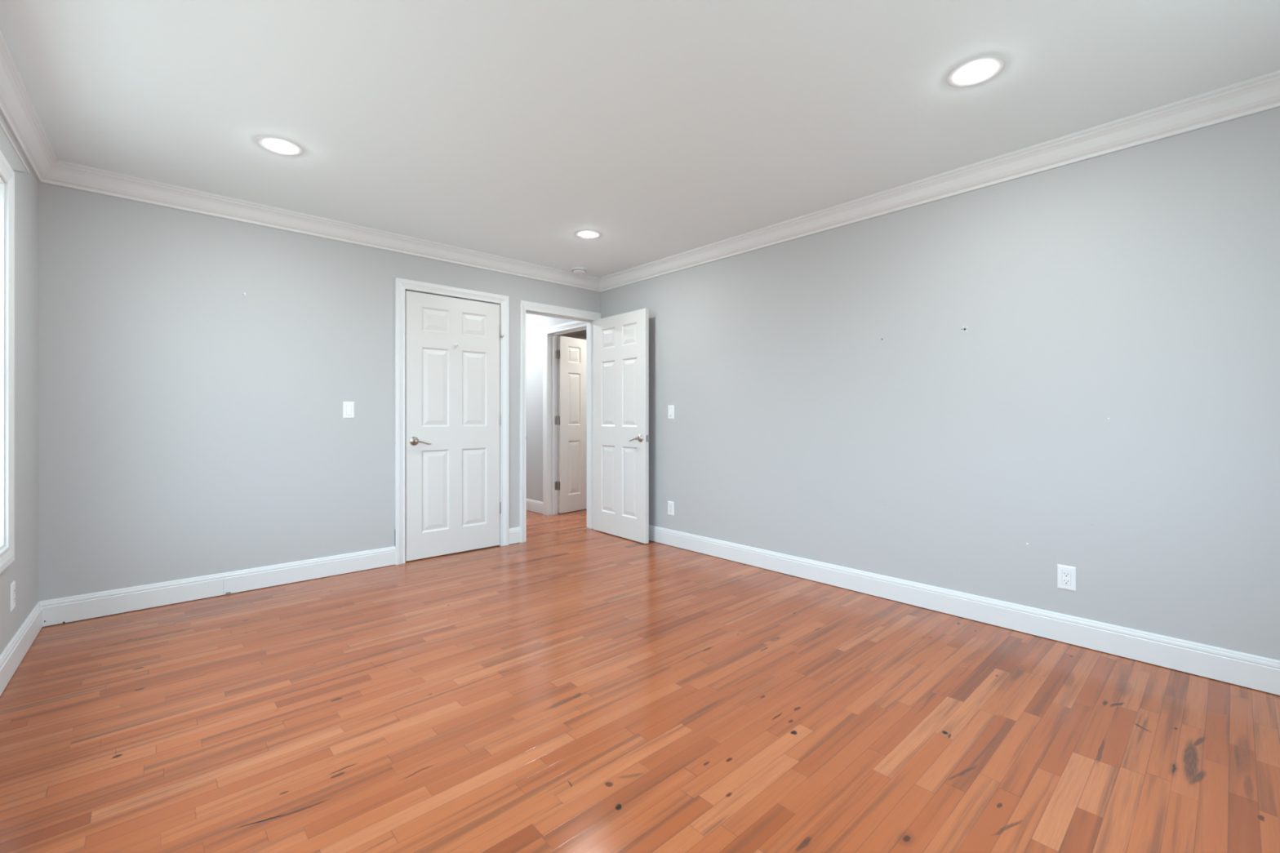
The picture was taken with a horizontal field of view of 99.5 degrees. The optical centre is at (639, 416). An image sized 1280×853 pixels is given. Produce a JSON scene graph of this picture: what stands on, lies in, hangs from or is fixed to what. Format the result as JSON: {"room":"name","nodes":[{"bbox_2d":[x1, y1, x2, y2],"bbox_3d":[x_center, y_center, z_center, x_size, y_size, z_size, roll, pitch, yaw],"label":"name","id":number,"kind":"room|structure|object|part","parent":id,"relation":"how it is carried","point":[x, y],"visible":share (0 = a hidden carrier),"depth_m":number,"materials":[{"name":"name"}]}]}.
{"room":"empty bedroom","nodes":[
{"label":"empty bedroom","id":0,"kind":"room"},
{"bbox_2d":[0,114,38,654],"bbox_3d":[-1.572,-0.117,0.937,0.121,2.420,4.942,0,0,-41],"label":"wall","id":1,"kind":"structure","parent":0,"point":[24,570],"depth_m":2.54,"materials":[{"name":"grey paint"}]},
{"bbox_2d":[0,150,14,573],"bbox_3d":[-1.902,-0.211,1.330,0.138,1.648,2.441,0,0,-41],"label":"window","id":2,"kind":"structure","parent":1,"relation":"in","point":[6,173],"depth_m":2.23,"materials":[{"name":"white paint"}]},
{"bbox_2d":[10,580,15,611],"bbox_3d":[-2.703,0.775,2.337,0.008,0.117,0.072,0,0,-41],"label":"wall outlet","id":3,"kind":"object","parent":1,"relation":"attached to","point":[13,584],"visible":1,"depth_m":2.33,"materials":[{"name":"white plastic"}]},
{"bbox_2d":[13,586,15,604],"bbox_3d":[-2.701,0.775,2.339,0.002,0.066,0.032,0,0,-41],"label":"receptacle","id":4,"kind":"object","parent":3,"relation":"attached to","point":[14,588],"depth_m":2.34,"materials":[{"name":"grey plastic"}]},
{"bbox_2d":[0,120,29,173],"bbox_3d":[-1.911,-1.098,1.431,0.016,0.113,2.950,0,0,-41],"label":"trim","id":5,"kind":"structure","parent":1,"relation":"attached to","point":[7,148],"depth_m":2.26,"materials":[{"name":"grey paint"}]},
{"bbox_2d":[0,601,42,696],"bbox_3d":[-1.538,1.023,1.000,0.016,0.132,4.792,0,0,-41],"label":"baseboard","id":6,"kind":"structure","parent":1,"relation":"attached to","point":[12,655],"depth_m":2.38,"materials":[{"name":"white paint"}]},
{"bbox_2d":[0,29,57,182],"bbox_3d":[-1.515,-1.270,1.019,0.075,0.114,4.792,0,0,-41],"label":"trim","id":7,"kind":"structure","parent":1,"relation":"attached to","point":[18,111],"depth_m":2.29,"materials":[{"name":"white paint"}]},
{"bbox_2d":[38,182,600,601],"bbox_3d":[-1.899,-0.117,3.991,3.993,2.420,0.124,0,0,-42],"label":"wall","id":8,"kind":"structure","parent":0,"point":[197,371],"depth_m":3.27,"materials":[{"name":"grey paint"}]},
{"bbox_2d":[40,546,395,626],"bbox_3d":[-2.455,1.023,3.395,1.769,0.132,0.016,0,0,-42],"label":"baseboard","id":9,"kind":"structure","parent":8,"relation":"attached to","point":[83,606],"depth_m":3.24,"materials":[{"name":"white paint"}]},
{"bbox_2d":[40,159,599,292],"bbox_3d":[-1.724,-1.270,4.022,3.693,0.114,0.075,0,0,-42],"label":"trim","id":10,"kind":"structure","parent":8,"relation":"attached to","point":[63,174],"depth_m":3.49,"materials":[{"name":"white paint"}]},
{"bbox_2d":[342,401,354,418],"bbox_3d":[-2.033,-0.044,3.785,0.072,0.117,0.009,0,0,-42],"label":"light switch","id":11,"kind":"object","parent":8,"relation":"attached to","point":[348,406],"visible":1,"depth_m":3.78,"materials":[{"name":"white plastic"}]},
{"bbox_2d":[395,277,508,564],"bbox_3d":[-1.501,0.035,4.345,0.925,2.115,0.140,0,0,-42],"label":"trim","id":12,"kind":"structure","parent":8,"relation":"attached to","point":[402,285],"depth_m":4.07,"materials":[{"name":"white paint"}]},
{"bbox_2d":[405,290,504,561],"bbox_3d":[-1.449,0.071,4.310,0.792,2.026,0.090,0,0,-42],"label":"door","id":13,"kind":"structure","parent":8,"relation":"in","point":[453,417],"depth_m":4.29,"materials":[{"name":"white paint"}]},
{"bbox_3d":[-1.686,0.186,4.071,0.066,0.066,0.054,0,0,-42],"label":"handle","id":14,"kind":"part","parent":13,"relation":"part of","materials":[{"name":"silver metal"}]},
{"bbox_3d":[-1.633,0.197,4.095,0.114,0.036,0.021,0,0,-42],"label":"lever","id":15,"kind":"part","parent":13,"relation":"part of","materials":[{"name":"silver metal"}]},
{"bbox_2d":[508,527,520,544],"bbox_3d":[-1.079,1.023,4.651,0.111,0.132,0.016,0,0,-42],"label":"baseboard","id":16,"kind":"structure","parent":8,"relation":"attached to","point":[514,534],"depth_m":4.64,"materials":[{"name":"white paint"}]},
{"bbox_2d":[520,300,600,542],"bbox_3d":[-0.751,0.044,5.030,0.883,2.098,0.138,0,0,-42],"label":"trim","id":17,"kind":"structure","parent":8,"relation":"attached to","point":[526,307],"depth_m":5.02,"materials":[{"name":"white paint"}]},
{"bbox_2d":[557,341,558,480],"bbox_3d":[-1.432,-0.117,8.766,2.895,2.420,0.120,0,0,-42],"label":"wall","id":18,"kind":"structure","parent":0,"point":[557,341],"depth_m":8.78,"materials":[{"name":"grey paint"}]},
{"bbox_2d":[557,333,586,341],"bbox_3d":[-1.403,-1.270,8.661,2.795,0.114,0.075,0,0,-42],"label":"trim","id":19,"kind":"structure","parent":18,"relation":"attached to","point":[562,335],"depth_m":8.90,"materials":[{"name":"white paint"}]},
{"bbox_2d":[0,490,1279,852],"bbox_3d":[-0.291,1.123,4.324,7.800,0.060,8.420,0,0,-42],"label":"floor","id":20,"kind":"structure","parent":0,"point":[573,686],"depth_m":1.91,"materials":[{"name":"brown wood"}]},
{"bbox_2d":[0,0,1279,337],"bbox_3d":[-0.291,-1.367,4.324,7.800,0.080,8.420,0,0,-42],"label":"ceiling","id":21,"kind":"structure","parent":0,"point":[512,129],"depth_m":2.26,"materials":[{"name":"white paint"}]},
{"bbox_2d":[256,136,303,155],"bbox_3d":[-1.766,-1.323,2.662,0.196,0.010,0.196,0,0,-42],"label":"recessed light","id":22,"kind":"object","parent":21,"relation":"in","point":[278,145],"visible":1,"depth_m":2.65,"materials":[{"name":"white plastic"}]},
{"bbox_2d":[268,142,292,151],"bbox_3d":[-1.766,-1.323,2.662,0.098,0.010,0.098,0,0,-42],"label":"diffuser","id":23,"kind":"object","parent":22,"relation":"attached to","point":[275,146],"depth_m":2.65,"materials":[{"name":"white plastic"}]},
{"bbox_2d":[571,266,586,274],"bbox_3d":[-0.549,-1.309,4.881,0.132,0.036,0.132,0,0,-42],"label":"smoke detector","id":24,"kind":"object","parent":21,"relation":"attached to","point":[578,270],"visible":1,"depth_m":4.84,"materials":[{"name":"white plastic"}]},
{"bbox_2d":[574,230,601,239],"bbox_3d":[-0.379,-1.323,3.954,0.196,0.010,0.196,0,0,-42],"label":"recessed light","id":25,"kind":"object","parent":21,"relation":"in","point":[586,234],"visible":1,"depth_m":3.94,"materials":[{"name":"white plastic"}]},
{"bbox_2d":[581,232,594,237],"bbox_3d":[-0.379,-1.323,3.954,0.098,0.010,0.098,0,0,-42],"label":"diffuser","id":26,"kind":"object","parent":25,"relation":"attached to","point":[583,234],"depth_m":3.95,"materials":[{"name":"white plastic"}]},
{"bbox_2d":[946,54,1005,87],"bbox_3d":[1.292,-1.323,2.088,0.196,0.010,0.196,0,0,-42],"label":"recessed light","id":27,"kind":"object","parent":21,"relation":"in","point":[980,69],"visible":1,"depth_m":2.08,"materials":[{"name":"white plastic"}]},
{"bbox_2d":[960,64,990,80],"bbox_3d":[1.292,-1.323,2.088,0.098,0.010,0.098,0,0,-42],"label":"diffuser","id":28,"kind":"object","parent":27,"relation":"attached to","point":[972,72],"depth_m":2.08,"materials":[{"name":"white plastic"}]},
{"bbox_2d":[526,106,1279,660],"bbox_3d":[0.191,-0.117,4.750,0.122,2.420,8.240,0,0,-42],"label":"wall","id":29,"kind":"structure","parent":0,"point":[983,392],"depth_m":2.77,"materials":[{"name":"grey paint"}]},
{"bbox_2d":[526,498,542,514],"bbox_3d":[-1.614,1.023,6.629,0.016,0.132,1.591,0,0,-42],"label":"baseboard","id":30,"kind":"structure","parent":29,"relation":"attached to","point":[532,505],"depth_m":6.16,"materials":[{"name":"white paint"}]},
{"bbox_2d":[542,320,586,515],"bbox_3d":[-0.733,0.054,5.751,0.138,2.078,0.883,0,0,-42],"label":"trim","id":31,"kind":"structure","parent":29,"relation":"attached to","point":[550,334],"depth_m":6.00,"materials":[{"name":"white paint"}]},
{"bbox_2d":[557,335,586,513],"bbox_3d":[-0.652,0.092,6.309,0.094,1.982,0.734,0,0,41],"label":"door","id":32,"kind":"structure","parent":29,"relation":"in","point":[571,352],"depth_m":6.19,"materials":[{"name":"white paint"}]},
{"bbox_2d":[594,308,648,543],"bbox_3d":[-0.183,0.082,4.913,0.146,2.006,0.776,0,0,-40],"label":"door","id":33,"kind":"structure","parent":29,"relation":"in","point":[621,341],"depth_m":4.87,"materials":[{"name":"white paint"}]},
{"bbox_3d":[-0.016,0.188,4.645,0.054,0.066,0.066,0,0,-40],"label":"handle","id":34,"kind":"part","parent":33,"relation":"part of","materials":[{"name":"silver metal"}]},
{"bbox_2d":[667,404,674,418],"bbox_3d":[0.260,-0.036,4.580,0.010,0.117,0.072,0,0,-42],"label":"light switch","id":35,"kind":"object","parent":29,"relation":"attached to","point":[670,407],"visible":1,"depth_m":4.58,"materials":[{"name":"white plastic"}]},
{"bbox_2d":[667,501,674,515],"bbox_3d":[0.259,0.778,4.583,0.008,0.117,0.072,0,0,-42],"label":"wall outlet","id":36,"kind":"object","parent":29,"relation":"attached to","point":[670,504],"visible":1,"depth_m":4.58,"materials":[{"name":"white plastic"}]},
{"bbox_2d":[669,504,671,512],"bbox_3d":[0.257,0.778,4.581,0.002,0.066,0.032,0,0,-42],"label":"receptacle","id":37,"kind":"object","parent":36,"relation":"attached to","point":[670,505],"depth_m":4.58,"materials":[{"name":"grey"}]},
{"bbox_2d":[599,70,1279,292],"bbox_3d":[1.201,-1.270,3.500,0.075,0.114,4.790,0,0,-42],"label":"trim","id":38,"kind":"structure","parent":29,"relation":"attached to","point":[1261,93],"depth_m":2.75,"materials":[{"name":"white paint"}]},
{"bbox_2d":[648,524,1279,695],"bbox_3d":[1.223,1.023,3.520,0.016,0.132,4.790,0,0,-42],"label":"baseboard","id":39,"kind":"structure","parent":29,"relation":"attached to","point":[1240,668],"depth_m":2.74,"materials":[{"name":"white paint"}]},
{"bbox_2d":[1057,564,1075,591],"bbox_3d":[2.057,0.779,2.613,0.008,0.117,0.072,0,0,-42],"label":"wall outlet","id":40,"kind":"object","parent":29,"relation":"attached to","point":[1066,575],"visible":1,"depth_m":2.61,"materials":[{"name":"white plastic"}]},
{"bbox_2d":[1062,570,1071,585],"bbox_3d":[2.055,0.779,2.612,0.002,0.066,0.032,0,0,-42],"label":"receptacle","id":41,"kind":"object","parent":40,"relation":"attached to","point":[1066,575],"depth_m":2.61,"materials":[{"name":"white plastic"}]}
]}

